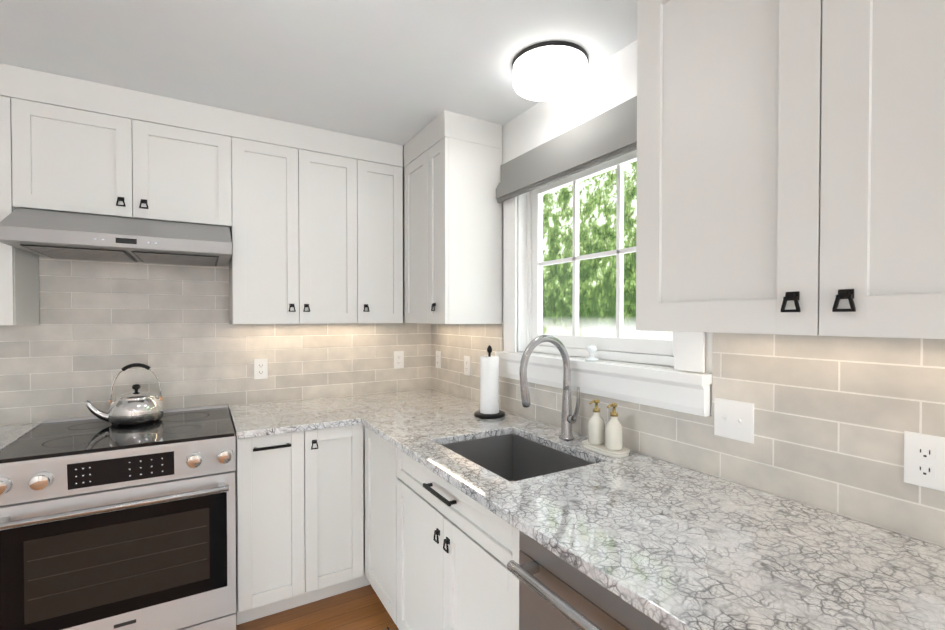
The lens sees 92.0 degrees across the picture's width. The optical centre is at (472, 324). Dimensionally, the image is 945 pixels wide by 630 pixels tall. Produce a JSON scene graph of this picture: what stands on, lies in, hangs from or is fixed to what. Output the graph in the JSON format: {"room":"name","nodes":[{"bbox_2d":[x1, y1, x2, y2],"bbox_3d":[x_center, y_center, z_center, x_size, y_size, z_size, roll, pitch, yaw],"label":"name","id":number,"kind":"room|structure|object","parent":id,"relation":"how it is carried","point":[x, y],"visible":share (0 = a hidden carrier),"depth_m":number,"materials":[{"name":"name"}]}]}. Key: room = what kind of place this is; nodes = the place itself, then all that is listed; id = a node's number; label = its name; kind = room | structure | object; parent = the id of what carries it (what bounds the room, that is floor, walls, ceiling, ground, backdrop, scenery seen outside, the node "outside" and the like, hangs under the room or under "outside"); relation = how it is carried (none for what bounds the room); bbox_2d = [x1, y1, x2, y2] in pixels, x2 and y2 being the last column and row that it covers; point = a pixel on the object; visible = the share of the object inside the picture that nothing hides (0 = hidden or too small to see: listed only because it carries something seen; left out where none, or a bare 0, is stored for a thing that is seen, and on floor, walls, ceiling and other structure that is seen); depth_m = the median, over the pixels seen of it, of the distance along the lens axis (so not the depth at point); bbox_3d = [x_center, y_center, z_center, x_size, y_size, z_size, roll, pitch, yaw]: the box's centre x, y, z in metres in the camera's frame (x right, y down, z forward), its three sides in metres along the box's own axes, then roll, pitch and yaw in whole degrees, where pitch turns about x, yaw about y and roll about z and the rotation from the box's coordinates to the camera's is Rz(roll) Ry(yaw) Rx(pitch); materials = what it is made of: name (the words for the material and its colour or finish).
{"room":"kitchen","nodes":[
{"label":"kitchen","id":0,"kind":"room"},
{"bbox_2d":[0,422,41,450],"bbox_3d":[-2.289,0.488,1.629,0.971,0.030,0.690,0,1,-31],"label":"countertop","id":1,"kind":"structure","parent":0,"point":[9,434],"depth_m":1.99,"materials":[{"name":"stone"}]},
{"bbox_2d":[0,256,430,425],"bbox_3d":[-1.873,0.159,2.365,3.900,2.440,0.158,0,1,-31],"label":"wall","id":2,"kind":"structure","parent":0,"point":[95,330],"depth_m":2.43,"materials":[{"name":"tile"}]},
{"bbox_2d":[0,63,38,325],"bbox_3d":[-2.159,-0.525,1.896,0.442,1.059,0.340,0,1,-31],"label":"upper cabinet","id":3,"kind":"object","parent":2,"relation":"attached to","point":[19,269],"depth_m":1.86,"materials":[{"name":"paint"}]},
{"bbox_2d":[0,208,231,265],"bbox_3d":[-1.566,-0.394,2.115,0.769,0.178,0.564,0,1,-31],"label":"range hood","id":4,"kind":"object","parent":2,"relation":"attached to","point":[59,234],"visible":1,"depth_m":1.93,"materials":[{"name":"silver metal"}]},
{"bbox_2d":[12,65,235,230],"bbox_3d":[-1.625,-0.772,2.208,0.796,0.573,0.340,0,1,-31],"label":"upper cabinet","id":5,"kind":"object","parent":2,"relation":"attached to","point":[83,146],"depth_m":2.04,"materials":[{"name":"paint"}]},
{"bbox_2d":[254,358,267,378],"bbox_3d":[-1.230,0.260,2.649,0.072,0.117,0.008,0,1,-31],"label":"electrical outlet","id":6,"kind":"object","parent":2,"relation":"attached to","point":[260,368],"visible":1,"depth_m":2.65,"materials":[{"name":"white plastic"}]},
{"bbox_2d":[229,111,371,323],"bbox_3d":[-0.986,-0.534,2.588,0.689,1.059,0.340,0,1,-31],"label":"upper cabinet","id":7,"kind":"object","parent":2,"relation":"attached to","point":[311,218],"depth_m":2.43,"materials":[{"name":"paint"}]},
{"bbox_2d":[372,139,402,322],"bbox_3d":[-0.646,-0.537,2.789,0.334,1.059,0.340,0,1,-31],"label":"upper cabinet","id":8,"kind":"object","parent":2,"relation":"attached to","point":[387,158],"depth_m":2.69,"materials":[{"name":"paint"}]},
{"bbox_2d":[394,351,403,368],"bbox_3d":[-0.498,0.241,3.081,0.072,0.117,0.008,0,1,-31],"label":"electrical outlet","id":9,"kind":"object","parent":2,"relation":"attached to","point":[398,359],"visible":1,"depth_m":3.08,"materials":[{"name":"white plastic"}]},
{"bbox_2d":[236,584,398,629],"bbox_3d":[0.094,1.453,-0.952,3.900,0.060,7.900,0,1,-31],"label":"floor","id":10,"kind":"structure","parent":0,"point":[362,608],"depth_m":2.15,"materials":[{"name":"brown wood"}]},
{"bbox_2d":[0,404,235,629],"bbox_3d":[-1.513,0.920,2.043,0.773,0.926,0.772,0,1,-31],"label":"range","id":11,"kind":"object","parent":10,"relation":"on","point":[105,525],"visible":1,"depth_m":1.78,"materials":[{"name":"silver metal"}]},
{"bbox_2d":[84,363,163,425],"bbox_3d":[-1.638,0.325,2.151,0.301,0.278,0.216,0,1,-31],"label":"kettle","id":12,"kind":"object","parent":11,"relation":"on","point":[136,407],"visible":0.98,"depth_m":2.10,"materials":[{"name":"silver metal"}]},
{"bbox_2d":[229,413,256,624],"bbox_3d":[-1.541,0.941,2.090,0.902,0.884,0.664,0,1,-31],"label":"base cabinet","id":13,"kind":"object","parent":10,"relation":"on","point":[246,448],"depth_m":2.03,"materials":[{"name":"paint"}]},
{"bbox_2d":[257,424,369,618],"bbox_3d":[-0.664,0.934,2.608,1.252,0.884,0.664,0,1,-31],"label":"base cabinet","id":14,"kind":"object","parent":10,"relation":"on","point":[300,515],"depth_m":2.16,"materials":[{"name":"paint"}]},
{"bbox_2d":[229,397,355,438],"bbox_3d":[-0.970,0.478,2.405,0.528,0.030,0.693,0,1,-31],"label":"countertop","id":15,"kind":"structure","parent":14,"relation":"on","point":[272,418],"depth_m":2.29,"materials":[{"name":"stone"}]},
{"bbox_2d":[332,389,944,629],"bbox_3d":[0.307,0.490,1.495,0.712,0.030,3.560,0,1,-31],"label":"countertop","id":16,"kind":"structure","parent":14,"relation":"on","point":[667,545],"depth_m":1.03,"materials":[{"name":"stone"}]},
{"bbox_2d":[474,345,504,418],"bbox_3d":[0.086,0.284,2.309,0.160,0.358,0.160,0,1,-31],"label":"paper towel holder","id":17,"kind":"object","parent":16,"relation":"on","point":[489,386],"visible":1,"depth_m":2.27,"materials":[{"name":"white paper"}]},
{"bbox_2d":[442,434,592,481],"bbox_3d":[0.150,0.641,1.727,0.460,0.275,0.615,0,1,-31],"label":"sink basin","id":18,"kind":"object","parent":16,"relation":"in","point":[511,457],"visible":0.08,"depth_m":1.99,"materials":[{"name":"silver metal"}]},
{"bbox_2d":[519,335,579,439],"bbox_3d":[0.310,0.256,1.798,0.269,0.428,0.109,0,1,-31],"label":"faucet","id":19,"kind":"object","parent":16,"relation":"on","point":[568,419],"visible":1,"depth_m":1.83,"materials":[{"name":"silver metal"}]},
{"bbox_2d":[365,427,384,606],"bbox_3d":[-0.126,0.939,2.262,0.683,0.884,0.511,0,1,-31],"label":"base cabinet","id":20,"kind":"object","parent":10,"relation":"on","point":[374,444],"depth_m":2.18,"materials":[{"name":"paint"}]},
{"bbox_2d":[385,440,500,629],"bbox_3d":[0.181,0.945,1.742,0.683,0.884,0.939,0,1,-31],"label":"base cabinet","id":21,"kind":"object","parent":10,"relation":"on","point":[440,553],"depth_m":1.59,"materials":[{"name":"paint"}]},
{"bbox_2d":[501,518,519,629],"bbox_3d":[0.574,0.954,1.075,0.683,0.884,0.727,0,1,-31],"label":"base cabinet","id":22,"kind":"object","parent":10,"relation":"on","point":[510,549],"depth_m":1.21,"materials":[{"name":"paint"}]},
{"bbox_2d":[507,530,666,629],"bbox_3d":[0.538,0.955,1.054,0.749,0.882,0.598,0,1,-31],"label":"dishwasher","id":23,"kind":"object","parent":10,"relation":"on","point":[556,592],"visible":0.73,"depth_m":0.99,"materials":[{"name":"silver metal"}]},
{"bbox_2d":[0,0,636,148],"bbox_3d":[0.094,-1.047,-0.985,3.900,0.060,7.900,0,1,-31],"label":"ceiling","id":24,"kind":"structure","parent":0,"point":[401,72],"depth_m":1.75,"materials":[{"name":"paint"}]},
{"bbox_2d":[512,41,587,101],"bbox_3d":[0.312,-1.007,1.844,0.304,0.094,0.304,0,1,-31],"label":"light","id":25,"kind":"object","parent":24,"relation":"attached to","point":[549,71],"visible":1,"depth_m":1.76,"materials":[{"name":"plastic"}]},
{"bbox_2d":[431,40,944,546],"bbox_3d":[1.744,0.191,-0.082,0.158,2.440,7.750,0,1,-31],"label":"wall","id":26,"kind":"structure","parent":0,"point":[837,418],"depth_m":1.26,"materials":[{"name":"tile"}]},
{"bbox_2d":[436,351,440,368],"bbox_3d":[-0.234,0.241,3.106,0.008,0.117,0.072,0,1,-31],"label":"electrical outlet","id":27,"kind":"object","parent":26,"relation":"attached to","point":[438,359],"visible":1,"depth_m":3.09,"materials":[{"name":"white plastic"}]},
{"bbox_2d":[402,110,501,323],"bbox_3d":[-0.219,-0.535,2.727,0.354,1.060,0.882,0,1,-31],"label":"upper cabinet","id":28,"kind":"object","parent":26,"relation":"attached to","point":[452,235],"visible":0.98,"depth_m":2.38,"materials":[{"name":"paint"}]},
{"bbox_2d":[464,356,470,375],"bbox_3d":[-0.034,0.251,2.766,0.008,0.117,0.072,0,1,-31],"label":"electrical outlet","id":29,"kind":"object","parent":26,"relation":"attached to","point":[467,365],"visible":1,"depth_m":2.75,"materials":[{"name":"white plastic"}]},
{"bbox_2d":[495,150,711,416],"bbox_3d":[0.494,-0.265,1.956,0.183,1.098,1.166,0,1,-31],"label":"window unit","id":30,"kind":"structure","parent":26,"relation":"in","point":[683,386],"depth_m":1.97,"materials":[{"name":"paint"}]},
{"bbox_2d":[496,96,636,202],"bbox_3d":[0.426,-0.731,1.918,0.042,0.199,1.125,0,1,-31],"label":"window shade","id":31,"kind":"object","parent":30,"relation":"attached to","point":[610,134],"visible":0.58,"depth_m":1.91,"materials":[{"name":"fabric"}]},
{"bbox_2d":[585,345,598,360],"bbox_3d":[0.494,0.118,1.885,0.060,0.066,0.057,0,1,-31],"label":"glass ornament","id":32,"kind":"object","parent":30,"relation":"on","point":[591,349],"visible":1,"depth_m":1.87,"materials":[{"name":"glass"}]},
{"bbox_2d":[714,398,753,443],"bbox_3d":[0.782,0.289,1.373,0.019,0.117,0.118,0,1,-31],"label":"switch plate","id":33,"kind":"object","parent":26,"relation":"attached to","point":[733,419],"visible":1,"depth_m":1.37,"materials":[{"name":"white plastic"}]},
{"bbox_2d":[636,0,944,338],"bbox_3d":[0.818,-0.510,0.970,0.354,1.064,0.878,0,1,-31],"label":"upper cabinet","id":34,"kind":"object","parent":26,"relation":"attached to","point":[790,167],"visible":1,"depth_m":0.93,"materials":[{"name":"paint"}]},
{"bbox_2d":[904,431,944,491],"bbox_3d":[1.003,0.303,1.010,0.008,0.117,0.072,0,1,-31],"label":"electrical outlet","id":35,"kind":"object","parent":26,"relation":"attached to","point":[924,460],"visible":1,"depth_m":1.01,"materials":[{"name":"white plastic"}]},
{"label":"outside","id":36,"kind":"structure","parent":0,"visible":0},
{"bbox_2d":[543,161,672,339],"bbox_3d":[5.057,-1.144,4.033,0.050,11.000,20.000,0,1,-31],"label":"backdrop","id":37,"kind":"structure","parent":36,"point":[566,297],"depth_m":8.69,"materials":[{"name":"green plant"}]}
]}

